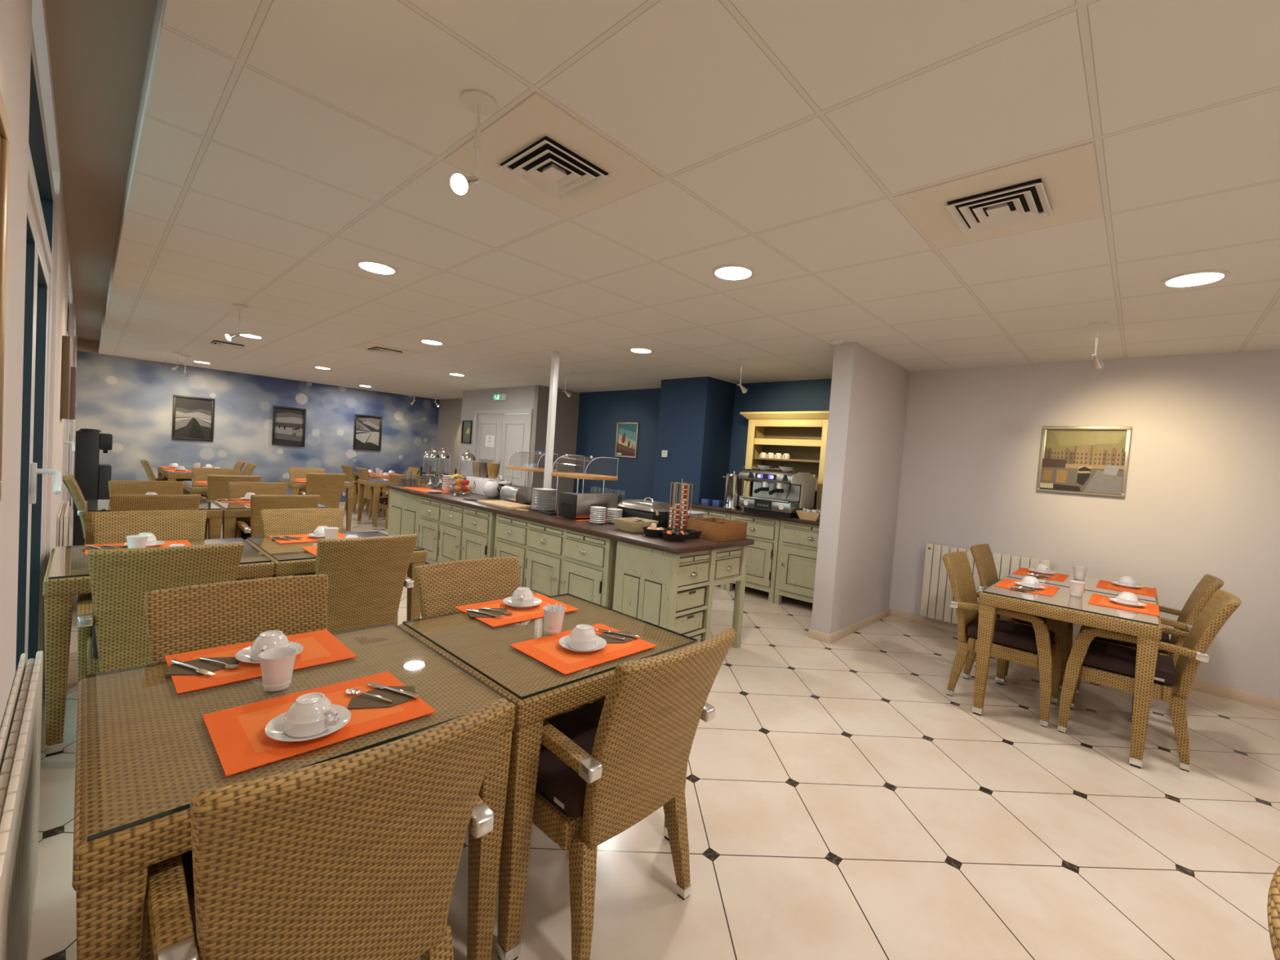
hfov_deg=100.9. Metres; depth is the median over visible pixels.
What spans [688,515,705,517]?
square plate
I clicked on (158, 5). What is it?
trim
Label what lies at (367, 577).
wicker armchair
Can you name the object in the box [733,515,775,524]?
drawer
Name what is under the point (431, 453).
dispenser
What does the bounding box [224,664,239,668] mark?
spoon bowl
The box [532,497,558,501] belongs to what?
plate
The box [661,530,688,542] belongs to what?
round basket
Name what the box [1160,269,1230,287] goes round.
recessed light
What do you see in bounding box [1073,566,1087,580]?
sugar pot
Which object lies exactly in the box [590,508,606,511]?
saucer
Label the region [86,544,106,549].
table knife
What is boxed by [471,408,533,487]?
door
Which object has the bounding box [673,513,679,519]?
jam jar
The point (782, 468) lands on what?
bowl
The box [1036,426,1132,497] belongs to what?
framed photo
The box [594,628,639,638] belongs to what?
table knife
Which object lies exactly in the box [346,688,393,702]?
teaspoon
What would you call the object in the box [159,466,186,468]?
placemat
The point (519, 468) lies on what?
wooden tray
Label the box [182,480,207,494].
table
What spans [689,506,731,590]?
base cabinet
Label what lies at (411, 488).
placemat
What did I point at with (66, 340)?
wall box
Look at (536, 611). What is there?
placemat
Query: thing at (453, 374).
recessed light
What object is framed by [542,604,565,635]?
sugar pot
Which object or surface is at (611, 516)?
saucer
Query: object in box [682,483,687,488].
jam jar
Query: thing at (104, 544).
teaspoon
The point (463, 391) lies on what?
wall
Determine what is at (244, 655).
saucer
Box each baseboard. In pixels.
[338,502,365,506]
[808,608,889,644]
[888,608,1279,711]
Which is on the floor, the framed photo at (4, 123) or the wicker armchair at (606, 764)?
the wicker armchair at (606, 764)
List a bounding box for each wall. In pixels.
[0,0,77,729]
[72,337,439,509]
[435,398,462,484]
[457,391,488,479]
[459,385,534,487]
[528,385,579,506]
[573,378,831,502]
[810,342,910,634]
[888,349,1279,699]
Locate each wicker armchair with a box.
[62,474,85,545]
[76,542,244,684]
[91,510,206,634]
[108,480,183,495]
[109,493,200,511]
[139,459,192,481]
[140,697,511,959]
[144,573,328,853]
[191,467,239,498]
[200,474,261,539]
[227,481,287,537]
[233,460,245,473]
[234,494,319,540]
[241,462,256,475]
[259,508,343,575]
[287,467,324,494]
[293,533,417,634]
[298,472,346,508]
[341,464,382,513]
[355,466,388,519]
[372,474,421,531]
[378,466,420,510]
[413,556,593,719]
[532,627,736,959]
[942,551,1062,727]
[969,543,1073,691]
[1057,589,1241,771]
[1075,573,1223,695]
[1266,865,1279,959]
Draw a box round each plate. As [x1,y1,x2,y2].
[426,490,442,493]
[531,500,557,504]
[531,502,557,506]
[531,503,557,507]
[531,505,557,509]
[531,506,557,511]
[532,488,559,492]
[532,489,559,493]
[532,491,558,495]
[532,493,558,497]
[532,494,558,498]
[532,496,558,499]
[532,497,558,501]
[532,499,557,502]
[688,510,706,515]
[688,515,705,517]
[690,513,706,516]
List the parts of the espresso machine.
panel, steam knob, name plate, tray rail, steam knob, panel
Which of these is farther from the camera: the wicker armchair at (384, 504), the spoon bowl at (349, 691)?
the wicker armchair at (384, 504)
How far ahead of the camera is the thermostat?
6.85 m
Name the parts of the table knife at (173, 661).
knife handle, blade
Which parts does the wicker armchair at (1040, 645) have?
leg, backrest, leg, armrest, seat frame, leg, leg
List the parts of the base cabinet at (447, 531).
door, drawer, door, drawer, door, drawer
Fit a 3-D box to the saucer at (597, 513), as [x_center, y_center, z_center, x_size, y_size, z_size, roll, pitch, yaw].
[-0.346,0.268,4.370,0.134,0.022,0.134,6,3,43]
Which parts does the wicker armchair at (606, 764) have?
seat frame, armrest, leg, leg, backrest, leg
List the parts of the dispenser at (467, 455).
domed lid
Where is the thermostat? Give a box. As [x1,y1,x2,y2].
[661,449,667,457]
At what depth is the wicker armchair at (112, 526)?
3.07 m
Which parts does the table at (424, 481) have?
leg, leg, glass, table frame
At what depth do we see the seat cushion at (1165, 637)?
3.49 m
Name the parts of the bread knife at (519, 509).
handle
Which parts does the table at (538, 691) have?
leg, table frame, glass, leg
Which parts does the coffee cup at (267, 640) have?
handle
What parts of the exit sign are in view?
green panel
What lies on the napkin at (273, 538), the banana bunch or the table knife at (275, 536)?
the table knife at (275, 536)
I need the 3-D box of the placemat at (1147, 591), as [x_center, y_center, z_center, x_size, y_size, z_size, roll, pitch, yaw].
[3.335,0.740,3.626,0.296,0.002,0.406,6,3,43]
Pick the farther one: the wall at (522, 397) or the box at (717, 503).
the wall at (522, 397)
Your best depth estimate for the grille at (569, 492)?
4.70 m
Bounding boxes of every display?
[506,450,557,488]
[551,453,618,511]
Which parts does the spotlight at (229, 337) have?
bulb, rod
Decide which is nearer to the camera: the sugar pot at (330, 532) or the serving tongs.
the sugar pot at (330, 532)
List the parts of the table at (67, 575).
leg, table frame, glass, leg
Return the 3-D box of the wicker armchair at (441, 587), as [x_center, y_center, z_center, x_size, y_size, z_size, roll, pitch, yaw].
[-0.580,0.828,2.156,0.663,0.901,0.542,6,3,43]
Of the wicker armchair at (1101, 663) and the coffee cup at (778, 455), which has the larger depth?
the coffee cup at (778, 455)
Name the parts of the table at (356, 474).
leg, leg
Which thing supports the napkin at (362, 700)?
on the placemat at (240, 740)
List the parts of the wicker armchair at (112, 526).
backrest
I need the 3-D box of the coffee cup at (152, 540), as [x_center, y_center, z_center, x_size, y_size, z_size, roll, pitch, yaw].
[-2.616,0.315,2.786,0.094,0.066,0.110,4,2,4]
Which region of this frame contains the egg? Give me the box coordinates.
[650,522,656,528]
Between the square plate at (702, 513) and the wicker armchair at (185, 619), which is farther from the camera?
the square plate at (702, 513)
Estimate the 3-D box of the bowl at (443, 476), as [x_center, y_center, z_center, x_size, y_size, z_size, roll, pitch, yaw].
[-2.306,-0.025,6.359,0.140,0.058,0.140,6,3,43]
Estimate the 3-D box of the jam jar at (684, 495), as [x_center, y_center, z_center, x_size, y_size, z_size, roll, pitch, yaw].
[0.356,0.129,4.268,0.042,0.039,0.043,6,3,43]
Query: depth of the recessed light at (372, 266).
3.24 m
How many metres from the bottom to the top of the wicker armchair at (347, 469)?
0.901 m
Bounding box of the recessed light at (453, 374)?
[448,373,465,376]
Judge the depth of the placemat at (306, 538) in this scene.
3.32 m
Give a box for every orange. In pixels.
[455,479,461,484]
[455,486,461,492]
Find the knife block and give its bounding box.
[539,510,555,515]
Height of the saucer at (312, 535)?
0.020 m
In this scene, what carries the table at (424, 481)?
on the floor
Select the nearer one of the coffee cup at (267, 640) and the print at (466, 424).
the coffee cup at (267, 640)
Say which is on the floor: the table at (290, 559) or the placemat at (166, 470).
the table at (290, 559)
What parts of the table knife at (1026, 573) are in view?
knife handle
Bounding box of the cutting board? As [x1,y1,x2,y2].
[476,500,532,509]
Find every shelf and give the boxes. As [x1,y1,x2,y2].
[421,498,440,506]
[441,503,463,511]
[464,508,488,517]
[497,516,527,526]
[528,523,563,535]
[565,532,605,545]
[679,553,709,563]
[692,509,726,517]
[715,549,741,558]
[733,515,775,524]
[753,457,819,462]
[754,438,821,446]
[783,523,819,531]
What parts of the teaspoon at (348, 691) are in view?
spoon handle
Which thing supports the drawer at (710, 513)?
attached to the base cabinet at (710, 513)
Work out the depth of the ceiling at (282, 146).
2.06 m
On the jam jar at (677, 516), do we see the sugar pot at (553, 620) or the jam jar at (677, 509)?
the jam jar at (677, 509)
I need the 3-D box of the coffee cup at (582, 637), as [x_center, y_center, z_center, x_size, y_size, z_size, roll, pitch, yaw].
[-0.184,0.525,1.779,0.108,0.066,0.095,3,3,-30]
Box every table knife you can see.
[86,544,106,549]
[170,658,215,675]
[272,535,290,539]
[364,681,419,698]
[465,608,503,617]
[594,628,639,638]
[1008,586,1039,591]
[1025,573,1054,577]
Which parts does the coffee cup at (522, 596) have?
handle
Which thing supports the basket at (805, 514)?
on the countertop at (798, 520)
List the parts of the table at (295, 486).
leg, table frame, glass, leg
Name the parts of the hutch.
panel, cornice, panel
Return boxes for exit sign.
[493,393,507,400]
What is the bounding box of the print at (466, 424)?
[462,421,471,442]
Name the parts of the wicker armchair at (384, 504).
leg, seat frame, leg, backrest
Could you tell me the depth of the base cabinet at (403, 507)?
6.52 m
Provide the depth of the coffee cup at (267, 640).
1.49 m
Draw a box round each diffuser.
[240,333,260,337]
[359,262,394,273]
[422,340,441,344]
[631,348,650,352]
[715,266,751,279]
[1165,272,1223,285]
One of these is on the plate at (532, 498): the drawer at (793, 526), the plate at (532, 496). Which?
the plate at (532, 496)
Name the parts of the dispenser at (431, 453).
domed lid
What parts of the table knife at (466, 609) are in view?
knife handle, blade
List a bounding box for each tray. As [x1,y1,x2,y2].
[506,466,557,472]
[551,471,617,480]
[687,517,747,541]
[739,495,798,502]
[744,468,813,474]
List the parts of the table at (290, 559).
leg, table frame, glass, leg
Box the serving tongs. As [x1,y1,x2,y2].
[462,498,477,501]
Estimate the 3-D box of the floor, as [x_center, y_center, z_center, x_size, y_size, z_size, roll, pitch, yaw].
[-1.463,1.137,5.498,15.100,0.100,6.800,6,3,43]
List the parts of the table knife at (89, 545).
knife handle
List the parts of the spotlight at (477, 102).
bulb, rod, balance arm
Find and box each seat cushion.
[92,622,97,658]
[181,850,197,949]
[240,528,250,537]
[379,497,387,504]
[536,702,603,817]
[967,618,1054,653]
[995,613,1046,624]
[1082,640,1177,685]
[1094,632,1170,653]
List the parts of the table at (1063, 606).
leg, leg, table frame, glass, leg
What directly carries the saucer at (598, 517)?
on the saucer at (594, 518)
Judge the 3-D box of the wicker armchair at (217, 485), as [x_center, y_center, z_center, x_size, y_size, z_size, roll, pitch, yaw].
[-4.811,0.373,6.189,0.663,0.901,0.542,6,3,43]
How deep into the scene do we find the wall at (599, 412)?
8.00 m
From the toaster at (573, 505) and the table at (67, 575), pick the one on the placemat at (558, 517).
the toaster at (573, 505)
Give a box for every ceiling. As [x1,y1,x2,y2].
[44,0,155,341]
[97,0,1279,399]
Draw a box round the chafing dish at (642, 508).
[616,497,672,527]
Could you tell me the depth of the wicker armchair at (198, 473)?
6.75 m
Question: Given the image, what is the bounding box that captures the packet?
[547,603,561,611]
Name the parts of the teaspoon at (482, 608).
spoon handle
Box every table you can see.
[42,537,275,756]
[71,622,515,959]
[84,498,222,544]
[157,466,200,478]
[162,469,192,481]
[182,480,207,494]
[208,498,328,538]
[244,531,426,622]
[278,478,354,533]
[352,471,389,514]
[356,478,424,529]
[367,475,427,519]
[398,593,698,959]
[972,577,1162,768]
[1004,565,1158,713]
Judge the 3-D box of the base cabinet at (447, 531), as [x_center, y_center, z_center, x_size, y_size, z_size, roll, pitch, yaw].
[-1.790,0.650,5.752,1.555,0.805,0.662,6,3,43]
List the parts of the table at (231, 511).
leg, table frame, glass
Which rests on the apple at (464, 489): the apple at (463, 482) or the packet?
the apple at (463, 482)
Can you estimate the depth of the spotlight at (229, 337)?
4.47 m
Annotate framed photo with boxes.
[0,89,9,501]
[172,395,214,441]
[271,405,306,446]
[352,413,382,450]
[461,420,472,444]
[614,422,639,457]
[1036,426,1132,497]
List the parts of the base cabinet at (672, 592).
recessed panel, recessed panel, drawer, drawer, frame, drawer, drawer pull, drawer, knee rail, drawer, drawer pull, leg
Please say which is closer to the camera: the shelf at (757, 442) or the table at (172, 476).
the shelf at (757, 442)
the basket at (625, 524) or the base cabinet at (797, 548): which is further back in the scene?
the base cabinet at (797, 548)
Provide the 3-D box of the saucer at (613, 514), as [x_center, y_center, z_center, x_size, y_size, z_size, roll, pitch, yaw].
[-0.215,0.290,4.481,0.134,0.022,0.134,6,3,43]
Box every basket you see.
[612,517,658,533]
[642,526,666,537]
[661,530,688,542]
[675,528,702,539]
[795,508,820,521]
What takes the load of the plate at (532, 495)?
on the plate at (532, 496)
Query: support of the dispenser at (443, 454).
on the countertop at (608, 531)
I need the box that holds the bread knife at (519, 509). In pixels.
[496,507,528,511]
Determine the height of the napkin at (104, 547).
0.003 m
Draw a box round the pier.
[653,376,735,510]
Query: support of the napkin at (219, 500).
on the placemat at (241, 500)
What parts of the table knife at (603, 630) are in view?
blade, knife handle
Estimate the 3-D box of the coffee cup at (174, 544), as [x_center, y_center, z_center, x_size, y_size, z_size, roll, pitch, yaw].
[-2.251,0.348,2.581,0.108,0.066,0.095,3,2,-27]
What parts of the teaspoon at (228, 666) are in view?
spoon handle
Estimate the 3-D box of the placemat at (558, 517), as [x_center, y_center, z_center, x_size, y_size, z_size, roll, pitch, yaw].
[-0.479,0.339,4.696,0.296,0.002,0.406,6,3,43]
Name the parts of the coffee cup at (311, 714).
handle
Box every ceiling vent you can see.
[210,340,244,349]
[349,342,419,356]
[444,93,662,218]
[894,142,1103,248]
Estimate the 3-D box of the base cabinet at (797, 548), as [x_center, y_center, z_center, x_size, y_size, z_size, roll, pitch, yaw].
[1.936,0.886,5.533,0.700,0.875,0.837,6,3,43]
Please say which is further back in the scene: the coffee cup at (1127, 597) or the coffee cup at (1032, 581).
the coffee cup at (1032, 581)
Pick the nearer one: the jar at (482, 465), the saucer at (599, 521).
the saucer at (599, 521)
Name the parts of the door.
panel moulding, panel moulding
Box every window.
[15,25,62,673]
[62,293,75,502]
[70,335,75,458]
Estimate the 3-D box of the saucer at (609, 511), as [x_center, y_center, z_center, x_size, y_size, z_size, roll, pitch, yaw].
[-0.214,0.273,4.480,0.134,0.022,0.134,6,3,43]
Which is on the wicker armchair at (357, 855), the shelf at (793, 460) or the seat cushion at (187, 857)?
the seat cushion at (187, 857)
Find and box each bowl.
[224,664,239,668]
[346,688,360,693]
[441,480,453,483]
[441,482,453,485]
[441,484,453,488]
[441,486,453,492]
[442,475,452,478]
[442,477,453,480]
[449,484,475,494]
[757,465,771,470]
[778,466,793,471]
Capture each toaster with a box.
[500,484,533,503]
[558,492,620,519]
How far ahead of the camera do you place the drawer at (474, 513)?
5.18 m
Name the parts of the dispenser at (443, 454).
domed lid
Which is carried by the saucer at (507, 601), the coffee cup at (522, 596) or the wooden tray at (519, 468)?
the coffee cup at (522, 596)
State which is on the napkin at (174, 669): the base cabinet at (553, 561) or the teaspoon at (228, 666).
the teaspoon at (228, 666)
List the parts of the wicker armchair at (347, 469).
backrest, leg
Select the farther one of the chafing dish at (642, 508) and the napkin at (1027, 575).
the chafing dish at (642, 508)
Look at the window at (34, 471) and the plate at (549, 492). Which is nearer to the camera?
the window at (34, 471)
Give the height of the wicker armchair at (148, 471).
0.901 m
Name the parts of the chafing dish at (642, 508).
lid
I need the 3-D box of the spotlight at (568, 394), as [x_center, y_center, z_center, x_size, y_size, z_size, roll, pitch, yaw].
[-0.966,-1.253,6.986,0.108,0.307,0.154,6,3,43]
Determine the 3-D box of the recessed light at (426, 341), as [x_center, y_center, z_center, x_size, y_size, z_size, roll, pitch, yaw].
[-2.157,-1.428,5.484,0.236,0.008,0.236,6,3,43]
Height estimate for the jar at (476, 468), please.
0.253 m
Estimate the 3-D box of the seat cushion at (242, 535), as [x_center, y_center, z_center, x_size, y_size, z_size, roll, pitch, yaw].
[-3.609,0.510,5.088,0.410,0.069,0.440,6,3,43]
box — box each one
[60,335,71,418]
[69,366,76,419]
[534,450,545,453]
[701,498,712,505]
[711,499,724,506]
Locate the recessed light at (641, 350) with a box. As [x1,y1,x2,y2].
[628,347,653,353]
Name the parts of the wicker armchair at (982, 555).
backrest, seat frame, leg, leg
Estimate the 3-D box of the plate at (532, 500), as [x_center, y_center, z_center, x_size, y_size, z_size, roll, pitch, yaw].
[-0.913,0.206,5.084,0.252,0.021,0.252,6,3,43]
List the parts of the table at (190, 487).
leg, glass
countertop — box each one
[386,484,754,554]
[688,503,819,525]
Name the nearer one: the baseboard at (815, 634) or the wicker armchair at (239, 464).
the baseboard at (815, 634)
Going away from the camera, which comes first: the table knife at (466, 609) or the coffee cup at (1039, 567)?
the table knife at (466, 609)
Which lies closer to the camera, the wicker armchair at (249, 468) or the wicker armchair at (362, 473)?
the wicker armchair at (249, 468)
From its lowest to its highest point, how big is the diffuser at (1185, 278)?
0.003 m
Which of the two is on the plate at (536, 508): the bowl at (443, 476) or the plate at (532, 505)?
the plate at (532, 505)
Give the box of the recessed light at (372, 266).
[355,259,398,275]
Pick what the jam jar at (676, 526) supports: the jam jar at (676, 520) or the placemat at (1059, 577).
the jam jar at (676, 520)
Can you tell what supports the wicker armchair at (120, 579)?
on the floor
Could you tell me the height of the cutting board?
0.024 m
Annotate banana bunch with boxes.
[450,474,463,478]
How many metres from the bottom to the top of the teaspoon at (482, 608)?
0.009 m
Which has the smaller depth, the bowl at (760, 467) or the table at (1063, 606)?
the table at (1063, 606)
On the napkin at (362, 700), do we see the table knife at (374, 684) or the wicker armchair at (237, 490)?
the table knife at (374, 684)
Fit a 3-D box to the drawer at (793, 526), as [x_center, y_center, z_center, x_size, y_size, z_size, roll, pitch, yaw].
[1.704,0.482,5.243,0.608,0.032,0.014,6,3,43]
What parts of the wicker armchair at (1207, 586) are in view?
seat frame, armrest, armrest, backrest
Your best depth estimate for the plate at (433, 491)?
6.16 m
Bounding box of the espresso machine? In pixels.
[738,466,816,518]
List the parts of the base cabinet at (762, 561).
drawer, door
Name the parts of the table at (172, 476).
leg, glass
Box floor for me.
[28,505,1279,959]
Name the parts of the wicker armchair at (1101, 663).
leg, leg, seat frame, armrest, leg, armrest, leg, backrest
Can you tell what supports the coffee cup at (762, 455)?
on the hutch
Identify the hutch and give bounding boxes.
[739,410,829,511]
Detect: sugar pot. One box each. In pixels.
[125,534,148,548]
[258,647,297,691]
[324,527,338,538]
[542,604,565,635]
[1068,580,1086,597]
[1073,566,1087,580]
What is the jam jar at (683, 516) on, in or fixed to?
on the jam jar at (682, 522)
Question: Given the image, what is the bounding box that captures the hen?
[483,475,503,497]
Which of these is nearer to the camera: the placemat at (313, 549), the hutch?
the placemat at (313, 549)
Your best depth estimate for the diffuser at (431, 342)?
5.48 m
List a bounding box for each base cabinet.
[387,488,426,562]
[417,496,496,564]
[493,513,617,608]
[612,541,748,648]
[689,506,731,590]
[724,513,780,603]
[773,520,819,604]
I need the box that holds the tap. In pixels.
[419,466,425,475]
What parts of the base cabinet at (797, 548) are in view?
door, drawer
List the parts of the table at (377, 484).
leg, leg, table frame, glass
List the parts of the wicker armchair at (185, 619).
backrest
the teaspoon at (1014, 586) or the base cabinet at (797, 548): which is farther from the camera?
the base cabinet at (797, 548)
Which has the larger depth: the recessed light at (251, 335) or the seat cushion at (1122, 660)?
the recessed light at (251, 335)
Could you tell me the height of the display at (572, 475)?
0.557 m
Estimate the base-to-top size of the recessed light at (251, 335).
0.008 m
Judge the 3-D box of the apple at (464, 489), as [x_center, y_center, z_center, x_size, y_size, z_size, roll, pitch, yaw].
[-2.031,0.104,6.135,0.064,0.072,0.065,6,3,43]
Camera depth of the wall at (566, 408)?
8.76 m
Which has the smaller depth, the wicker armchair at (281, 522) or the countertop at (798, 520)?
the wicker armchair at (281, 522)
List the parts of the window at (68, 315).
handle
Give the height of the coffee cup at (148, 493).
0.066 m
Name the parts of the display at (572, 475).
leg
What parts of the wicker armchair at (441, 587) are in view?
backrest, seat frame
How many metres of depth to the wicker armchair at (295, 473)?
8.19 m
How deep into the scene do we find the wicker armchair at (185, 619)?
1.72 m
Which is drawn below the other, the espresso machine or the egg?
the egg
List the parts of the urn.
lid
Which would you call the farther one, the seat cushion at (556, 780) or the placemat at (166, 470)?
the placemat at (166, 470)
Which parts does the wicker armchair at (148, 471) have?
backrest, armrest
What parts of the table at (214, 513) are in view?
leg, table frame, glass, leg, leg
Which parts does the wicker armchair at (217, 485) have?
armrest, leg, backrest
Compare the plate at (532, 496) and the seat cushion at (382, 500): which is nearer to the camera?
the plate at (532, 496)
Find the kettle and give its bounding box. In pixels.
[497,479,511,499]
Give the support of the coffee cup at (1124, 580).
on the saucer at (1113, 582)
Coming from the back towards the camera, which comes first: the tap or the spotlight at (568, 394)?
the spotlight at (568, 394)
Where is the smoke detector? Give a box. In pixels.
[830,338,844,344]
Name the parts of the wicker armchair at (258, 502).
leg, armrest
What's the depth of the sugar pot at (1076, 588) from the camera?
3.21 m
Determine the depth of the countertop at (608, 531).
4.19 m
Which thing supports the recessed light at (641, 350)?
in the ceiling at (282, 146)
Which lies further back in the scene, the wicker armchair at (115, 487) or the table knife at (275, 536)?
the wicker armchair at (115, 487)
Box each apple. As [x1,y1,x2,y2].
[460,480,466,485]
[462,486,467,492]
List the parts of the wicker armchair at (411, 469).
backrest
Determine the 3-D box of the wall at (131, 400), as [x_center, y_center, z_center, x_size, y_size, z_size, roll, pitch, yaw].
[-6.807,-0.893,10.356,0.130,2.820,6.400,6,3,43]
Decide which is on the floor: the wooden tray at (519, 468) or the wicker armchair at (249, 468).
the wicker armchair at (249, 468)
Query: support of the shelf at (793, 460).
attached to the hutch
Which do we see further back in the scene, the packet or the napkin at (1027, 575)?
the napkin at (1027, 575)
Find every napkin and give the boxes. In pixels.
[81,545,127,550]
[164,657,239,675]
[218,499,239,501]
[271,537,302,540]
[346,685,416,709]
[466,608,506,617]
[597,631,637,643]
[1010,587,1035,591]
[1026,574,1048,577]
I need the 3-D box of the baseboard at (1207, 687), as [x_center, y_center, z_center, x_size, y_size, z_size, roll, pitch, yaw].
[4.097,1.505,3.852,4.353,0.075,0.012,6,3,43]
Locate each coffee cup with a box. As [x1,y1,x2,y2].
[137,532,156,545]
[145,492,157,494]
[168,462,178,466]
[168,543,185,546]
[174,466,185,470]
[204,464,213,467]
[244,492,255,498]
[250,630,289,662]
[284,692,339,737]
[313,525,328,536]
[344,534,358,537]
[511,586,533,606]
[568,624,597,650]
[759,452,767,457]
[766,452,774,458]
[774,453,782,458]
[782,453,790,459]
[1021,575,1039,587]
[1034,563,1050,573]
[1116,591,1138,604]
[1117,576,1136,586]
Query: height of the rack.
0.425 m
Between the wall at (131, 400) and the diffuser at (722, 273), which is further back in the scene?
the wall at (131, 400)
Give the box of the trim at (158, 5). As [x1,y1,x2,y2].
[98,0,163,345]
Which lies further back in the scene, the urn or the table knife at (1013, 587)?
the urn
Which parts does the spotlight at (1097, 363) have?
rod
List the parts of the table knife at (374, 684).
blade, knife handle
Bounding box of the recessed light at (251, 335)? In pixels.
[240,333,263,338]
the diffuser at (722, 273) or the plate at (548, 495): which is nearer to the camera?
the diffuser at (722, 273)
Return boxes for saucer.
[124,540,164,547]
[235,641,303,664]
[264,704,351,741]
[307,533,324,538]
[502,596,542,608]
[558,635,606,653]
[589,518,605,522]
[589,520,605,524]
[590,506,606,510]
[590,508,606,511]
[590,510,606,514]
[590,512,606,515]
[590,514,605,518]
[590,515,605,519]
[606,511,622,515]
[606,514,622,517]
[607,507,622,511]
[607,510,622,513]
[1014,582,1045,589]
[1028,568,1055,575]
[1108,597,1146,607]
[1111,581,1142,588]
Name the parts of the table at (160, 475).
leg, table frame, glass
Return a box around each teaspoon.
[103,544,123,548]
[199,657,239,668]
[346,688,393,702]
[480,607,512,614]
[595,633,624,640]
[1013,586,1039,590]
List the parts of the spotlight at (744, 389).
rod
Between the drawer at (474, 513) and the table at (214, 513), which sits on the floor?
the table at (214, 513)
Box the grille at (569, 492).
[568,492,612,493]
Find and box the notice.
[484,435,494,447]
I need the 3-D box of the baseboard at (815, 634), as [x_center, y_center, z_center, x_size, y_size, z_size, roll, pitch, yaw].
[1.972,1.314,4.906,0.194,0.075,1.395,6,3,43]
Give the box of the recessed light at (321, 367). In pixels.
[313,366,331,369]
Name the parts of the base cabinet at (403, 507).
recessed panel, recessed panel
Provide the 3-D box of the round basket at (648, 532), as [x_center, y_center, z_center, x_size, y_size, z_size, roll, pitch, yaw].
[0.106,0.383,3.883,0.180,0.059,0.180,6,3,43]
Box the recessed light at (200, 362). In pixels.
[192,360,211,364]
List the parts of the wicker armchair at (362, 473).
leg, backrest, leg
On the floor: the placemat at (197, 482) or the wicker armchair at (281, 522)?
the wicker armchair at (281, 522)
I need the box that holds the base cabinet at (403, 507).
[387,488,426,562]
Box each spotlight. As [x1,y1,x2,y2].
[171,351,182,371]
[181,355,190,377]
[225,303,248,341]
[449,89,497,195]
[562,372,571,397]
[737,356,747,393]
[1087,321,1109,368]
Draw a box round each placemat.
[84,539,191,555]
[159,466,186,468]
[164,469,191,471]
[164,629,357,693]
[194,480,207,483]
[202,671,435,776]
[216,498,250,502]
[267,532,346,543]
[301,546,316,555]
[400,486,434,489]
[414,489,451,493]
[453,593,579,626]
[509,622,657,675]
[558,516,607,521]
[994,577,1059,596]
[1013,567,1069,582]
[1088,593,1159,616]
[1096,579,1156,596]
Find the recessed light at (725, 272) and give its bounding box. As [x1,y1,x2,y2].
[711,264,755,280]
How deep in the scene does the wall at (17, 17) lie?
1.24 m
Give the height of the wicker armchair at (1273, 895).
0.901 m
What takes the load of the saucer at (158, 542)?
on the placemat at (185, 542)
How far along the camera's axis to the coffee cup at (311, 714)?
1.13 m
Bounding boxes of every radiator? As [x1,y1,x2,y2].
[0,650,43,959]
[56,500,70,546]
[920,542,1050,624]
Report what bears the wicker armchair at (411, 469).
on the floor
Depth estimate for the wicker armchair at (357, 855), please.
0.88 m
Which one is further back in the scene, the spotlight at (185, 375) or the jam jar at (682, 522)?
the spotlight at (185, 375)
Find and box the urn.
[722,471,742,510]
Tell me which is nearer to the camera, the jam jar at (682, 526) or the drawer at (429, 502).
the jam jar at (682, 526)
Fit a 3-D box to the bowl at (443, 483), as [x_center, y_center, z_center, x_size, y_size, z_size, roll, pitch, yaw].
[-2.312,0.060,6.362,0.140,0.058,0.140,6,3,43]
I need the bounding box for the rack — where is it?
[667,478,693,530]
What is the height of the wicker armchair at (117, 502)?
0.901 m
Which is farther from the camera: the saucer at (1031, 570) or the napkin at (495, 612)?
the saucer at (1031, 570)
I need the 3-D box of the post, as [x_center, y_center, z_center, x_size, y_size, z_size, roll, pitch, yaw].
[-0.968,-0.117,5.586,0.060,2.463,0.060,6,3,43]
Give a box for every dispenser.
[69,428,112,546]
[419,447,440,488]
[429,448,450,486]
[454,449,475,479]
[466,457,504,495]
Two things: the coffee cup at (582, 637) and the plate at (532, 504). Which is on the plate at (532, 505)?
the plate at (532, 504)
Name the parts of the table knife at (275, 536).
knife handle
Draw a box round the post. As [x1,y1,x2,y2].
[543,351,559,488]
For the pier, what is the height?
2.463 m
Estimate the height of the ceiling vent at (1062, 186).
0.026 m
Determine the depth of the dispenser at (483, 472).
6.37 m
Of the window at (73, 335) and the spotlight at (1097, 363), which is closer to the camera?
the spotlight at (1097, 363)
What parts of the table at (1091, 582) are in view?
leg, glass, table frame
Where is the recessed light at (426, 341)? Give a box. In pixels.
[419,339,444,345]
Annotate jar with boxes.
[471,457,485,476]
[479,458,493,477]
[486,458,500,478]
[672,523,678,528]
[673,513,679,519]
[673,518,679,524]
[674,503,679,508]
[674,508,679,514]
[680,519,686,524]
[680,524,685,528]
[681,488,687,493]
[681,493,686,498]
[681,504,687,509]
[681,509,687,514]
[681,514,686,519]
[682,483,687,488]
[682,498,686,504]
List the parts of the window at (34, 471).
frame, pane, transom pane, frame, handle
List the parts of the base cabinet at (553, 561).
door, drawer, door, drawer, door, drawer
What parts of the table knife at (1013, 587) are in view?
knife handle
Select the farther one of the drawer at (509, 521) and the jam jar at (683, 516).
the drawer at (509, 521)

